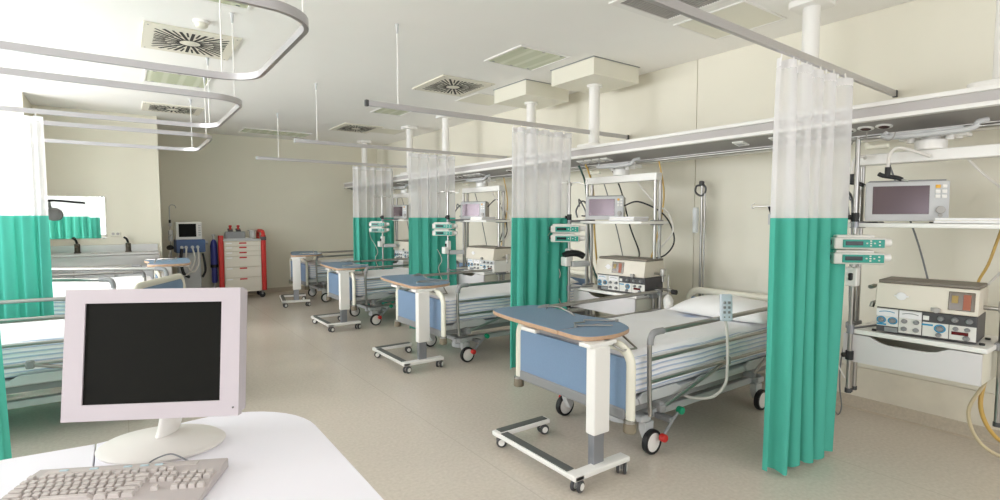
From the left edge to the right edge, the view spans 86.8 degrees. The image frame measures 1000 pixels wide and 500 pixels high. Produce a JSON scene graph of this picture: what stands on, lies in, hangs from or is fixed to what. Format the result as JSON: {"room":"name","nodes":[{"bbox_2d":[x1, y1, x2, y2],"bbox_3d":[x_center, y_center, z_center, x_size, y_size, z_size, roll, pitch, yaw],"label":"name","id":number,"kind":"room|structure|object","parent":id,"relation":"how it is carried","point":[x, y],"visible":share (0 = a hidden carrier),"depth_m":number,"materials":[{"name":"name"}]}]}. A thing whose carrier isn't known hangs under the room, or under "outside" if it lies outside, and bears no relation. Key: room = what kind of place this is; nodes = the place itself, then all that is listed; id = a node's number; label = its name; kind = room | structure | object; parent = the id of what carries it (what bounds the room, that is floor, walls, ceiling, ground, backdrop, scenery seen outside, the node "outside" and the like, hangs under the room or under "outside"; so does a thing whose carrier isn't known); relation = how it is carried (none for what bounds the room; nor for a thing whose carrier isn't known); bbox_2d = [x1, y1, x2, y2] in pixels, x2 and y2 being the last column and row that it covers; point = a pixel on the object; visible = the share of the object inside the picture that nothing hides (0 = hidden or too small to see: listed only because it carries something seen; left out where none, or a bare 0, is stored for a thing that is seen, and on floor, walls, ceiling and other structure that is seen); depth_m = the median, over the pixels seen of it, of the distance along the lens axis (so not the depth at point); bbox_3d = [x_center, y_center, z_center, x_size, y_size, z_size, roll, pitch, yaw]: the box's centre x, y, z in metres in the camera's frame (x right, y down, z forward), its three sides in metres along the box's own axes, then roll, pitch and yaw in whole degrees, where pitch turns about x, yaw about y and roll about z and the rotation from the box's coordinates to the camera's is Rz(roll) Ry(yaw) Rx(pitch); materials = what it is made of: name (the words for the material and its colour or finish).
{"room":"hospital room","nodes":[
{"label":"hospital room","id":0,"kind":"room"},
{"bbox_2d":[0,90,32,115],"bbox_3d":[-7.695,-0.440,6.684,2.720,3.250,0.980,-3,4,-36],"label":"wall pier","id":1,"kind":"object","parent":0,"point":[7,98],"visible":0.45,"depth_m":6.94,"materials":[{"name":"beige paint"}]},
{"bbox_2d":[32,105,161,274],"bbox_3d":[-7.816,-0.532,8.170,4.260,3.250,1.580,-3,4,-36],"label":"wall","id":2,"kind":"structure","parent":0,"point":[127,178],"depth_m":8.37,"materials":[{"name":"beige paint"}]},
{"bbox_2d":[48,199,83,220],"bbox_3d":[-6.554,-0.343,7.875,0.584,0.818,0.145,-2,4,-25],"label":"lamp","id":3,"kind":"object","parent":2,"relation":"attached to","point":[55,214],"visible":0.61,"depth_m":7.83,"materials":[{"name":"silver metal"}]},
{"bbox_2d":[48,196,106,238],"bbox_3d":[-6.537,-0.498,8.105,0.800,0.666,0.015,-3,4,-36],"label":"wall mirror","id":4,"kind":"object","parent":2,"relation":"attached to","point":[86,220],"visible":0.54,"depth_m":8.14,"materials":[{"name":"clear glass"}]},
{"bbox_2d":[50,244,157,253],"bbox_3d":[-6.261,-0.015,8.325,1.470,0.130,0.018,-3,4,-36],"label":"backsplash","id":5,"kind":"structure","parent":2,"relation":"attached to","point":[120,247],"depth_m":8.32,"materials":[{"name":"beige metal"}]},
{"bbox_2d":[50,244,159,278],"bbox_3d":[-6.137,0.472,8.183,1.470,1.085,0.441,-3,4,-36],"label":"countertop","id":6,"kind":"structure","parent":2,"relation":"attached to","point":[90,255],"depth_m":8.09,"materials":[{"name":"silver metal"}]},
{"bbox_2d":[51,251,159,257],"bbox_3d":[-6.143,0.065,8.166,1.470,0.035,0.420,-3,4,-36],"label":"countertop","id":7,"kind":"structure","parent":6,"relation":"on","point":[133,252],"depth_m":8.07,"materials":[{"name":"silver metal"}]},
{"bbox_2d":[157,129,376,287],"bbox_3d":[-4.724,-0.726,11.297,4.620,3.250,0.100,-3,4,-36],"label":"wall","id":8,"kind":"structure","parent":0,"point":[298,206],"depth_m":11.09,"materials":[{"name":"beige paint"}]},
{"bbox_2d":[247,286,322,294],"bbox_3d":[-4.681,0.850,11.336,4.420,0.100,0.045,-3,4,-36],"label":"baseboard","id":9,"kind":"structure","parent":8,"relation":"attached to","point":[278,289],"depth_m":11.31,"materials":[{"name":"plastic"}]},
{"bbox_2d":[0,0,913,145],"bbox_3d":[-2.019,-1.939,3.793,9.080,0.100,15.500,-3,4,-36],"label":"ceiling","id":10,"kind":"structure","parent":0,"point":[349,48],"depth_m":5.18,"materials":[{"name":"white paint"}]},
{"bbox_2d":[0,12,241,127],"bbox_3d":[-4.388,-1.518,3.622,4.562,0.715,1.650,-3,4,-36],"label":"rail","id":11,"kind":"object","parent":10,"relation":"hanging from","point":[3,70],"visible":0.98,"depth_m":4.23,"materials":[{"name":"silver metal"}]},
{"bbox_2d":[0,111,53,318],"bbox_3d":[-4.960,0.051,4.286,2.022,2.524,0.229,-3,4,-36],"label":"privacy curtain","id":12,"kind":"object","parent":11,"relation":"hanging from","point":[25,251],"visible":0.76,"depth_m":4.75,"materials":[{"name":"white fabric"}]},
{"bbox_2d":[43,77,211,150],"bbox_3d":[-5.725,-1.637,5.539,4.632,0.715,1.650,-3,4,-36],"label":"rail","id":13,"kind":"object","parent":10,"relation":"hanging from","point":[51,123],"visible":0.92,"depth_m":6.21,"materials":[{"name":"silver metal"}]},
{"bbox_2d":[0,0,308,80],"bbox_3d":[-3.093,-1.402,1.764,4.492,0.715,1.546,-3,4,-36],"label":"rail","id":14,"kind":"object","parent":10,"relation":"hanging from","point":[278,6],"visible":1,"depth_m":3.12,"materials":[{"name":"silver metal"}]},
{"bbox_2d":[0,333,11,459],"bbox_3d":[-3.654,0.169,2.388,2.055,2.523,0.113,-3,4,-36],"label":"privacy curtain","id":15,"kind":"object","parent":14,"relation":"hanging from","point":[5,444],"visible":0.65,"depth_m":3.03,"materials":[{"name":"green fabric"}]},
{"bbox_2d":[141,101,203,115],"bbox_3d":[-4.981,-2.141,8.039,0.770,0.022,0.680,-3,4,-36],"label":"ceiling vent","id":16,"kind":"object","parent":10,"relation":"in","point":[147,106],"visible":1,"depth_m":7.96,"materials":[{"name":"beige metal"}]},
{"bbox_2d":[143,69,212,88],"bbox_3d":[-3.857,-2.040,6.325,0.670,0.012,0.640,-3,4,-36],"label":"recessed light","id":17,"kind":"object","parent":10,"relation":"in","point":[153,76],"visible":0.8,"depth_m":6.33,"materials":[{"name":"white plastic"}]},
{"bbox_2d":[140,20,241,60],"bbox_3d":[-2.924,-1.951,4.986,0.760,0.022,0.810,-3,4,-36],"label":"ceiling vent","id":18,"kind":"object","parent":10,"relation":"in","point":[157,36],"visible":0.98,"depth_m":4.92,"materials":[{"name":"beige metal"}]},
{"bbox_2d":[200,0,251,10],"bbox_3d":[-2.073,-1.880,3.752,0.660,0.012,0.650,-3,4,-36],"label":"recessed light","id":19,"kind":"object","parent":10,"relation":"in","point":[223,2],"visible":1,"depth_m":4.09,"materials":[{"name":"white plastic"}]},
{"bbox_2d":[209,0,247,7],"bbox_3d":[-2.073,-1.883,3.752,0.610,0.006,0.600,-3,4,-36],"label":"diffuser","id":20,"kind":"object","parent":19,"relation":"attached to","point":[223,2],"depth_m":4.08,"materials":[{"name":"white metal"}]},
{"bbox_2d":[238,127,311,137],"bbox_3d":[-4.381,-2.288,10.337,1.250,0.012,0.600,-3,4,-36],"label":"recessed light","id":21,"kind":"object","parent":10,"relation":"in","point":[243,130],"visible":1,"depth_m":10.28,"materials":[{"name":"white plastic"}]},
{"bbox_2d":[256,113,406,167],"bbox_3d":[-2.510,-1.844,9.158,3.197,0.749,0.036,-3,4,-36],"label":"rail","id":22,"kind":"object","parent":10,"relation":"hanging from","point":[257,157],"visible":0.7,"depth_m":8.83,"materials":[{"name":"silver metal"}]},
{"bbox_2d":[352,165,394,304],"bbox_3d":[-2.248,-0.255,9.450,0.754,2.493,0.160,-3,4,-36],"label":"privacy curtain","id":23,"kind":"object","parent":22,"relation":"hanging from","point":[369,181],"visible":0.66,"depth_m":9.40,"materials":[{"name":"white fabric"}]},
{"bbox_2d":[329,123,383,132],"bbox_3d":[-2.665,-2.250,9.792,0.720,0.022,0.850,-3,4,-36],"label":"ceiling vent","id":24,"kind":"object","parent":10,"relation":"in","point":[347,127],"visible":1,"depth_m":9.75,"materials":[{"name":"beige metal"}]},
{"bbox_2d":[370,108,410,115],"bbox_3d":[-1.663,-2.157,8.212,0.520,0.012,0.590,-3,4,-36],"label":"recessed light","id":25,"kind":"object","parent":10,"relation":"in","point":[385,111],"visible":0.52,"depth_m":8.29,"materials":[{"name":"white plastic"}]},
{"bbox_2d":[294,83,506,158],"bbox_3d":[-1.196,-1.733,7.323,3.207,0.744,0.036,-3,4,-36],"label":"rail","id":26,"kind":"object","parent":10,"relation":"hanging from","point":[296,140],"visible":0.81,"depth_m":7.09,"materials":[{"name":"silver metal"}]},
{"bbox_2d":[408,151,456,328],"bbox_3d":[-0.958,-0.141,7.574,0.752,2.498,0.164,-3,4,-36],"label":"privacy curtain","id":27,"kind":"object","parent":26,"relation":"hanging from","point":[429,175],"visible":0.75,"depth_m":7.52,"materials":[{"name":"white fabric"}]},
{"bbox_2d":[400,125,417,173],"bbox_3d":[-1.653,-1.810,9.678,0.280,0.884,0.320,-3,4,-36],"label":"column","id":28,"kind":"structure","parent":10,"relation":"attached to","point":[409,129],"depth_m":9.62,"materials":[{"name":"white metal"}]},
{"bbox_2d":[436,115,454,155],"bbox_3d":[-0.883,-1.743,8.608,0.280,0.884,0.320,-3,4,-36],"label":"column","id":29,"kind":"structure","parent":10,"relation":"attached to","point":[445,119],"depth_m":8.55,"materials":[{"name":"white metal"}]},
{"bbox_2d":[412,74,494,96],"bbox_3d":[-0.593,-2.055,6.657,0.740,0.022,0.810,-3,4,-36],"label":"ceiling vent","id":30,"kind":"object","parent":10,"relation":"in","point":[443,84],"visible":1,"depth_m":6.61,"materials":[{"name":"beige metal"}]},
{"bbox_2d":[455,93,495,105],"bbox_3d":[-0.220,-2.109,7.422,0.600,0.010,0.600,-3,4,-36],"label":"access panel","id":31,"kind":"object","parent":10,"relation":"attached to","point":[477,98],"visible":0.7,"depth_m":7.40,"materials":[{"name":"white paint"}]},
{"bbox_2d":[364,24,628,139],"bbox_3d":[0.204,-1.619,5.327,3.267,0.724,0.036,-3,4,-36],"label":"rail","id":32,"kind":"object","parent":10,"relation":"hanging from","point":[367,103],"visible":0.98,"depth_m":4.99,"materials":[{"name":"silver metal"}]},
{"bbox_2d":[510,124,571,368],"bbox_3d":[0.455,-0.028,5.585,0.793,2.518,0.182,-3,4,-36],"label":"privacy curtain","id":33,"kind":"object","parent":32,"relation":"hanging from","point":[541,160],"visible":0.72,"depth_m":5.52,"materials":[{"name":"green fabric"}]},
{"bbox_2d":[484,45,570,70],"bbox_3d":[0.279,-1.989,5.506,0.650,0.012,0.640,-3,4,-36],"label":"recessed light","id":34,"kind":"object","parent":10,"relation":"in","point":[523,57],"visible":1,"depth_m":5.49,"materials":[{"name":"white plastic"}]},
{"bbox_2d":[494,79,568,128],"bbox_3d":[0.401,-1.634,6.825,0.720,0.886,0.680,-3,4,-36],"label":"column","id":35,"kind":"structure","parent":10,"relation":"attached to","point":[531,95],"depth_m":6.64,"materials":[{"name":"white paint"}]},
{"bbox_2d":[550,56,639,146],"bbox_3d":[1.055,-1.577,5.917,0.720,0.886,0.680,-3,4,-36],"label":"column","id":36,"kind":"structure","parent":10,"relation":"attached to","point":[594,76],"depth_m":5.78,"materials":[{"name":"white metal"}]},
{"bbox_2d":[609,0,729,22],"bbox_3d":[1.324,-1.895,3.994,0.700,0.012,0.700,-3,4,-36],"label":"ceiling vent","id":37,"kind":"object","parent":10,"relation":"in","point":[641,7],"visible":0.8,"depth_m":4.14,"materials":[{"name":"white metal"}]},
{"bbox_2d":[673,0,786,39],"bbox_3d":[1.935,-1.925,4.463,0.640,0.010,0.650,-3,4,-36],"label":"recessed light","id":38,"kind":"object","parent":10,"relation":"attached to","point":[749,15],"visible":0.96,"depth_m":4.40,"materials":[{"name":"white plastic"}]},
{"bbox_2d":[644,0,897,97],"bbox_3d":[1.747,-1.486,3.099,3.367,0.714,0.036,-3,4,-37],"label":"rail","id":39,"kind":"object","parent":10,"relation":"hanging from","point":[679,7],"visible":1,"depth_m":2.85,"materials":[{"name":"silver metal"}]},
{"bbox_2d":[762,54,852,475],"bbox_3d":[1.974,0.105,3.369,0.888,2.528,0.155,-2,4,-32],"label":"privacy curtain","id":40,"kind":"object","parent":39,"relation":"hanging from","point":[812,132],"visible":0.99,"depth_m":3.30,"materials":[{"name":"green fabric"}]},
{"bbox_2d":[789,0,835,69],"bbox_3d":[2.385,-1.462,4.069,0.280,0.884,0.320,-3,4,-36],"label":"column","id":41,"kind":"structure","parent":10,"relation":"attached to","point":[811,10],"depth_m":4.01,"materials":[{"name":"white metal"}]},
{"bbox_2d":[966,0,999,87],"bbox_3d":[3.042,-1.405,3.158,0.280,0.884,0.320,-3,4,-36],"label":"column","id":42,"kind":"structure","parent":10,"relation":"attached to","point":[995,79],"depth_m":3.17,"materials":[{"name":"white metal"}]},
{"bbox_2d":[6,289,999,499],"bbox_3d":[-2.019,1.405,4.001,9.080,0.100,15.500,-3,4,-36],"label":"floor","id":43,"kind":"structure","parent":0,"point":[425,433],"depth_m":3.90,"materials":[{"name":"beige plastic"}]},
{"bbox_2d":[0,296,65,409],"bbox_3d":[-3.678,0.888,4.168,2.271,0.911,1.192,-3,4,-36],"label":"hospital bed","id":44,"kind":"object","parent":43,"relation":"on","point":[32,347],"visible":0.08,"depth_m":3.82,"materials":[{"name":"grey plastic"}]},
{"bbox_2d":[52,264,161,284],"bbox_3d":[-5.808,0.713,6.991,2.271,0.911,1.192,-3,4,-36],"label":"hospital bed","id":45,"kind":"object","parent":43,"relation":"on","point":[124,279],"visible":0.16,"depth_m":7.02,"materials":[{"name":"white plastic"}]},
{"bbox_2d":[52,266,185,314],"bbox_3d":[-4.794,0.737,5.644,2.271,1.030,1.192,-1,4,-9],"label":"hospital bed","id":46,"kind":"object","parent":43,"relation":"on","point":[177,280],"visible":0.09,"depth_m":5.79,"materials":[{"name":"white plastic"}]},
{"bbox_2d":[144,258,190,276],"bbox_3d":[-4.703,0.617,7.546,0.569,1.035,1.265,-3,4,-36],"label":"table","id":47,"kind":"object","parent":43,"relation":"on","point":[167,263],"visible":0.31,"depth_m":7.38,"materials":[{"name":"blue plastic"}]},
{"bbox_2d":[166,204,207,287],"bbox_3d":[-5.781,0.075,9.811,0.697,1.834,0.492,-3,5,-40],"label":"ventilator","id":48,"kind":"object","parent":43,"relation":"on","point":[189,243],"visible":0.74,"depth_m":9.77,"materials":[{"name":"white plastic"}]},
{"bbox_2d":[0,411,383,499],"bbox_3d":[-1.161,1.059,0.781,1.947,0.990,1.107,-3,4,-36],"label":"reception desk","id":49,"kind":"object","parent":43,"relation":"on","point":[270,455],"visible":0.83,"depth_m":1.31,"materials":[{"name":"white laminate"}]},
{"bbox_2d":[0,453,227,499],"bbox_3d":[-0.856,0.522,1.184,0.414,0.030,0.227,-1,4,-9],"label":"keyboard","id":50,"kind":"object","parent":49,"relation":"on","point":[187,479],"visible":1,"depth_m":1.17,"materials":[{"name":"grey plastic"}]},
{"bbox_2d":[60,287,247,464],"bbox_3d":[-0.847,0.306,1.381,0.414,0.442,0.298,0,4,-6],"label":"computer monitor","id":51,"kind":"object","parent":49,"relation":"on","point":[168,355],"visible":0.98,"depth_m":1.26,"materials":[{"name":"grey plastic"}]},
{"bbox_2d":[210,234,217,287],"bbox_3d":[-5.624,0.323,10.394,0.137,1.268,0.277,-3,4,-36],"label":"gas cylinder","id":52,"kind":"object","parent":43,"relation":"on","point":[213,245],"visible":0.88,"depth_m":10.29,"materials":[{"name":"blue metal"}]},
{"bbox_2d":[218,229,266,296],"bbox_3d":[-5.137,0.266,10.522,0.845,1.364,0.515,-2,4,-33],"label":"cart","id":53,"kind":"object","parent":43,"relation":"on","point":[242,262],"visible":0.79,"depth_m":10.33,"materials":[{"name":"beige"}]},
{"bbox_2d":[223,225,251,239],"bbox_3d":[-5.191,-0.352,10.410,0.520,0.272,0.310,-3,4,-36],"label":"defibrillator","id":54,"kind":"object","parent":53,"relation":"on","point":[230,234],"visible":0.96,"depth_m":10.31,"materials":[{"name":"grey plastic"}]},
{"bbox_2d":[279,251,321,307],"bbox_3d":[-3.773,0.496,10.009,0.743,0.971,1.270,-2,4,-26],"label":"table","id":55,"kind":"object","parent":43,"relation":"on","point":[296,256],"visible":0.99,"depth_m":9.45,"materials":[{"name":"white metal"}]},
{"bbox_2d":[289,250,353,301],"bbox_3d":[-2.958,0.481,10.732,2.271,0.911,1.192,-3,4,-36],"label":"hospital bed","id":56,"kind":"object","parent":43,"relation":"on","point":[313,275],"visible":0.42,"depth_m":9.88,"materials":[{"name":"white plastic"}]},
{"bbox_2d":[311,260,368,331],"bbox_3d":[-2.437,0.643,8.007,0.743,0.925,1.270,-3,4,-36],"label":"table","id":57,"kind":"object","parent":43,"relation":"on","point":[343,269],"visible":1,"depth_m":7.49,"materials":[{"name":"white metal"}]},
{"bbox_2d":[326,256,466,324],"bbox_3d":[-1.506,0.614,8.578,2.271,0.911,1.192,-3,4,-36],"label":"hospital bed","id":58,"kind":"object","parent":43,"relation":"on","point":[367,288],"visible":0.49,"depth_m":7.84,"materials":[{"name":"white plastic"}]},
{"bbox_2d":[372,273,449,373],"bbox_3d":[-1.042,0.763,6.070,0.743,0.925,1.270,-3,4,-36],"label":"table","id":59,"kind":"object","parent":43,"relation":"on","point":[420,285],"visible":1,"depth_m":5.57,"materials":[{"name":"white metal"}]},
{"bbox_2d":[394,269,595,361],"bbox_3d":[-0.026,0.738,6.591,2.271,0.911,1.192,-3,4,-36],"label":"hospital bed","id":60,"kind":"object","parent":43,"relation":"on","point":[466,308],"visible":0.56,"depth_m":5.89,"materials":[{"name":"white plastic"}]},
{"bbox_2d":[492,305,636,492],"bbox_3d":[0.364,0.909,3.724,0.743,0.925,1.270,-3,4,-36],"label":"table","id":61,"kind":"object","parent":43,"relation":"on","point":[595,334],"visible":1,"depth_m":3.27,"materials":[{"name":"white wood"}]},
{"bbox_2d":[514,287,767,454],"bbox_3d":[1.361,0.878,4.322,2.271,0.911,1.192,-3,4,-36],"label":"hospital bed","id":62,"kind":"object","parent":43,"relation":"on","point":[678,354],"visible":0.8,"depth_m":3.78,"materials":[{"name":"grey plastic"}]},
{"bbox_2d":[684,294,732,399],"bbox_3d":[1.437,0.687,3.791,0.412,0.761,0.111,1,4,13],"label":"bed remote control","id":63,"kind":"object","parent":62,"relation":"attached to","point":[726,314],"visible":0.9,"depth_m":3.72,"materials":[{"name":"white plastic"}]},
{"bbox_2d":[669,295,767,323],"bbox_3d":[2.004,0.490,4.619,0.560,0.180,0.860,-3,5,-39],"label":"pillow","id":64,"kind":"object","parent":62,"relation":"on","point":[704,305],"visible":0.76,"depth_m":4.48,"materials":[{"name":"white fabric"}]},
{"bbox_2d":[694,181,706,295],"bbox_3d":[2.063,0.278,5.451,0.200,1.970,0.200,-3,4,-36],"label":"pole","id":65,"kind":"object","parent":43,"relation":"on","point":[701,183],"visible":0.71,"depth_m":5.40,"materials":[{"name":"silver metal"}]},
{"bbox_2d":[692,207,698,232],"bbox_3d":[2.002,-0.306,5.414,0.050,0.260,0.052,-3,4,-36],"label":"bag","id":66,"kind":"object","parent":65,"relation":"hanging from","point":[695,219],"visible":1,"depth_m":5.39,"materials":[{"name":"white"}]},
{"bbox_2d":[344,83,999,189],"bbox_3d":[0.882,-1.044,6.196,0.515,0.214,14.330,-3,4,-36],"label":"beam","id":67,"kind":"structure","parent":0,"point":[959,107],"depth_m":4.31,"materials":[{"name":"grey metal"}]},
{"bbox_2d":[392,184,408,268],"bbox_3d":[-1.756,-0.274,9.780,0.500,1.865,1.127,-3,4,-36],"label":"equipment rack","id":68,"kind":"object","parent":67,"relation":"hanging from","point":[404,189],"visible":0.28,"depth_m":9.72,"materials":[{"name":"white metal"}]},
{"bbox_2d":[393,239,408,259],"bbox_3d":[-1.611,-0.001,9.444,0.358,0.350,0.799,-3,5,-40],"label":"ventilator","id":69,"kind":"object","parent":68,"relation":"on","point":[401,249],"visible":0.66,"depth_m":9.40,"materials":[{"name":"white plastic"}]},
{"bbox_2d":[394,205,408,218],"bbox_3d":[-1.861,-0.704,9.817,0.405,0.266,0.184,2,4,24],"label":"patient monitor","id":70,"kind":"object","parent":68,"relation":"on","point":[400,211],"visible":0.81,"depth_m":9.72,"materials":[{"name":"grey plastic"}]},
{"bbox_2d":[455,174,510,283],"bbox_3d":[-0.268,-0.146,7.713,0.500,1.865,1.127,-3,4,-36],"label":"equipment rack","id":71,"kind":"object","parent":67,"relation":"hanging from","point":[481,183],"visible":0.73,"depth_m":7.49,"materials":[{"name":"white metal"}]},
{"bbox_2d":[438,189,467,280],"bbox_3d":[-0.670,-0.064,7.571,0.455,1.591,0.269,-1,4,-12],"label":"pole","id":72,"kind":"object","parent":71,"relation":"attached to","point":[447,243],"visible":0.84,"depth_m":7.54,"materials":[{"name":"silver metal"}]},
{"bbox_2d":[432,222,457,228],"bbox_3d":[-0.774,-0.346,7.460,0.370,0.092,0.184,1,4,12],"label":"pump","id":73,"kind":"object","parent":72,"relation":"attached to","point":[436,225],"visible":1,"depth_m":7.38,"materials":[{"name":"white plastic"}]},
{"bbox_2d":[432,229,457,235],"bbox_3d":[-0.774,-0.249,7.466,0.370,0.092,0.184,1,4,12],"label":"pump","id":74,"kind":"object","parent":72,"relation":"attached to","point":[436,232],"visible":1,"depth_m":7.39,"materials":[{"name":"white plastic"}]},
{"bbox_2d":[460,201,488,219],"bbox_3d":[-0.367,-0.576,7.742,0.405,0.266,0.184,2,4,24],"label":"patient monitor","id":75,"kind":"object","parent":71,"relation":"on","point":[473,208],"visible":0.79,"depth_m":7.67,"materials":[{"name":"grey plastic"}]},
{"bbox_2d":[457,267,509,274],"bbox_3d":[-0.265,0.296,7.736,0.500,0.030,0.860,-3,4,-36],"label":"shelf","id":76,"kind":"object","parent":71,"relation":"attached to","point":[477,273],"depth_m":7.39,"materials":[{"name":"white metal"}]},
{"bbox_2d":[466,245,510,272],"bbox_3d":[-0.164,0.124,7.434,0.358,0.350,0.799,-3,5,-40],"label":"ventilator","id":77,"kind":"object","parent":71,"relation":"on","point":[480,257],"visible":0.95,"depth_m":7.28,"materials":[{"name":"white plastic"}]},
{"bbox_2d":[571,157,673,315],"bbox_3d":[1.267,-0.013,5.581,0.500,1.865,1.127,-3,4,-36],"label":"equipment rack","id":78,"kind":"object","parent":67,"relation":"hanging from","point":[621,171],"visible":0.82,"depth_m":5.40,"materials":[{"name":"white metal"}]},
{"bbox_2d":[565,180,592,310],"bbox_3d":[0.811,0.053,5.684,0.455,1.591,0.269,-1,4,-12],"label":"pole","id":79,"kind":"object","parent":78,"relation":"attached to","point":[568,217],"visible":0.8,"depth_m":5.65,"materials":[{"name":"silver metal"}]},
{"bbox_2d":[549,233,584,241],"bbox_3d":[0.707,-0.132,5.580,0.370,0.092,0.184,1,4,12],"label":"pump","id":80,"kind":"object","parent":79,"relation":"attached to","point":[555,237],"visible":1,"depth_m":5.50,"materials":[{"name":"white plastic"}]},
{"bbox_2d":[549,224,584,232],"bbox_3d":[0.707,-0.229,5.573,0.370,0.092,0.184,1,4,12],"label":"pump","id":81,"kind":"object","parent":79,"relation":"attached to","point":[555,228],"visible":1,"depth_m":5.50,"materials":[{"name":"white plastic"}]},
{"bbox_2d":[561,250,589,266],"bbox_3d":[0.812,0.088,5.677,0.323,0.181,0.099,-1,4,-20],"label":"handle","id":82,"kind":"object","parent":79,"relation":"attached to","point":[566,259],"visible":1,"depth_m":5.63,"materials":[{"name":"white plastic"}]},
{"bbox_2d":[585,195,625,220],"bbox_3d":[1.133,-0.446,5.659,0.405,0.266,0.184,2,4,24],"label":"patient monitor","id":83,"kind":"object","parent":78,"relation":"on","point":[597,207],"visible":0.92,"depth_m":5.59,"materials":[{"name":"grey plastic"}]},
{"bbox_2d":[571,221,668,223],"bbox_3d":[1.226,-0.291,5.553,0.420,0.028,0.990,-3,4,-36],"label":"shelf","id":84,"kind":"object","parent":78,"relation":"attached to","point":[584,222],"depth_m":5.24,"materials":[{"name":"white metal"}]},
{"bbox_2d":[576,284,666,298],"bbox_3d":[1.270,0.429,5.604,0.500,0.030,0.860,-3,4,-36],"label":"shelf","id":85,"kind":"object","parent":78,"relation":"attached to","point":[595,289],"depth_m":5.45,"materials":[{"name":"white metal"}]},
{"bbox_2d":[609,217,648,220],"bbox_3d":[1.288,-0.313,5.296,0.224,0.042,0.326,-3,4,-36],"label":"document folder","id":86,"kind":"object","parent":78,"relation":"on","point":[610,218],"visible":1,"depth_m":5.20,"materials":[{"name":"white paper"}]},
{"bbox_2d":[596,255,665,295],"bbox_3d":[1.319,0.252,5.375,0.358,0.350,0.779,-3,5,-40],"label":"ventilator","id":87,"kind":"object","parent":78,"relation":"on","point":[628,274],"visible":0.98,"depth_m":5.25,"materials":[{"name":"grey plastic"}]},
{"bbox_2d":[656,275,677,308],"bbox_3d":[1.605,0.403,5.135,0.100,0.320,0.250,-3,4,-36],"label":"meter","id":88,"kind":"object","parent":78,"relation":"attached to","point":[668,300],"visible":0.97,"depth_m":5.08,"materials":[{"name":"white plastic"}]},
{"bbox_2d":[843,117,999,427],"bbox_3d":[2.793,0.118,3.462,0.500,1.865,0.997,-3,4,-36],"label":"equipment rack","id":89,"kind":"object","parent":67,"relation":"hanging from","point":[961,362],"visible":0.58,"depth_m":3.34,"materials":[{"name":"white metal"}]},
{"bbox_2d":[841,132,895,392],"bbox_3d":[2.461,0.102,3.592,0.455,1.751,0.269,-1,4,-12],"label":"pole","id":90,"kind":"object","parent":89,"relation":"attached to","point":[852,279],"visible":0.8,"depth_m":3.56,"materials":[{"name":"silver metal"}]},
{"bbox_2d":[830,249,891,264],"bbox_3d":[2.357,0.043,3.496,0.370,0.092,0.184,1,4,12],"label":"pump","id":91,"kind":"object","parent":90,"relation":"attached to","point":[838,256],"visible":0.97,"depth_m":3.42,"materials":[{"name":"white plastic"}]},
{"bbox_2d":[830,235,891,249],"bbox_3d":[2.357,-0.055,3.490,0.370,0.092,0.184,1,4,12],"label":"pump","id":92,"kind":"object","parent":90,"relation":"attached to","point":[837,241],"visible":0.97,"depth_m":3.42,"materials":[{"name":"white plastic"}]},
{"bbox_2d":[864,142,889,149],"bbox_3d":[2.549,-0.709,3.579,0.035,0.052,0.148,-3,4,-36],"label":"light","id":93,"kind":"object","parent":89,"relation":"attached to","point":[868,146],"depth_m":3.57,"materials":[{"name":"beige plastic"}]},
{"bbox_2d":[877,146,930,181],"bbox_3d":[2.612,-0.550,3.400,0.290,0.234,0.111,1,4,19],"label":"lamp","id":94,"kind":"object","parent":89,"relation":"hanging from","point":[887,175],"visible":1,"depth_m":3.42,"materials":[{"name":"white metal"}]},
{"bbox_2d":[864,179,949,222],"bbox_3d":[2.697,-0.321,3.527,0.440,0.280,0.200,2,4,30],"label":"patient monitor","id":95,"kind":"object","parent":89,"relation":"on","point":[913,200],"visible":0.89,"depth_m":3.45,"materials":[{"name":"grey plastic"}]},
{"bbox_2d":[846,320,997,353],"bbox_3d":[2.796,0.560,3.485,0.500,0.030,0.730,-3,4,-36],"label":"shelf","id":96,"kind":"object","parent":89,"relation":"attached to","point":[991,345],"depth_m":3.28,"materials":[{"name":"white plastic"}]},
{"bbox_2d":[848,223,999,228],"bbox_3d":[2.752,-0.160,3.433,0.420,0.028,0.860,-3,4,-36],"label":"shelf","id":97,"kind":"object","parent":89,"relation":"attached to","point":[861,225],"depth_m":3.28,"materials":[{"name":"white metal"}]},
{"bbox_2d":[868,276,999,345],"bbox_3d":[2.763,0.376,3.369,0.359,0.350,0.689,-3,5,-41],"label":"ventilator","id":98,"kind":"object","parent":89,"relation":"on","point":[952,310],"visible":1,"depth_m":3.28,"materials":[{"name":"grey plastic"}]},
{"bbox_2d":[933,218,999,223],"bbox_3d":[2.829,-0.175,3.157,0.224,0.032,0.326,-3,4,-36],"label":"document folder","id":99,"kind":"object","parent":89,"relation":"on","point":[937,220],"visible":1,"depth_m":3.09,"materials":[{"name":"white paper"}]},
{"bbox_2d":[966,382,999,457],"bbox_3d":[3.444,0.994,3.279,0.839,0.792,0.078,2,4,32],"label":"hose","id":100,"kind":"object","parent":89,"relation":"attached to","point":[968,411],"visible":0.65,"depth_m":3.46,"materials":[{"name":"beige"}]},
{"bbox_2d":[978,386,999,442],"bbox_3d":[3.501,0.977,3.364,0.743,0.770,0.105,2,4,23],"label":"gas hose","id":101,"kind":"object","parent":89,"relation":"attached to","point":[981,396],"visible":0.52,"depth_m":3.46,"materials":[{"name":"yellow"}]},
{"bbox_2d":[377,0,999,430],"bbox_3d":[1.575,-0.427,6.474,0.170,3.250,15.100,-3,4,-36],"label":"wall","id":102,"kind":"structure","parent":0,"point":[916,47],"depth_m":5.04,"materials":[{"name":"paint"}]},
{"bbox_2d":[757,372,999,446],"bbox_3d":[1.488,1.149,6.509,0.045,0.100,15.100,-3,4,-36],"label":"baseboard","id":103,"kind":"structure","parent":102,"relation":"attached to","point":[943,424],"depth_m":4.10,"materials":[{"name":"plastic"}]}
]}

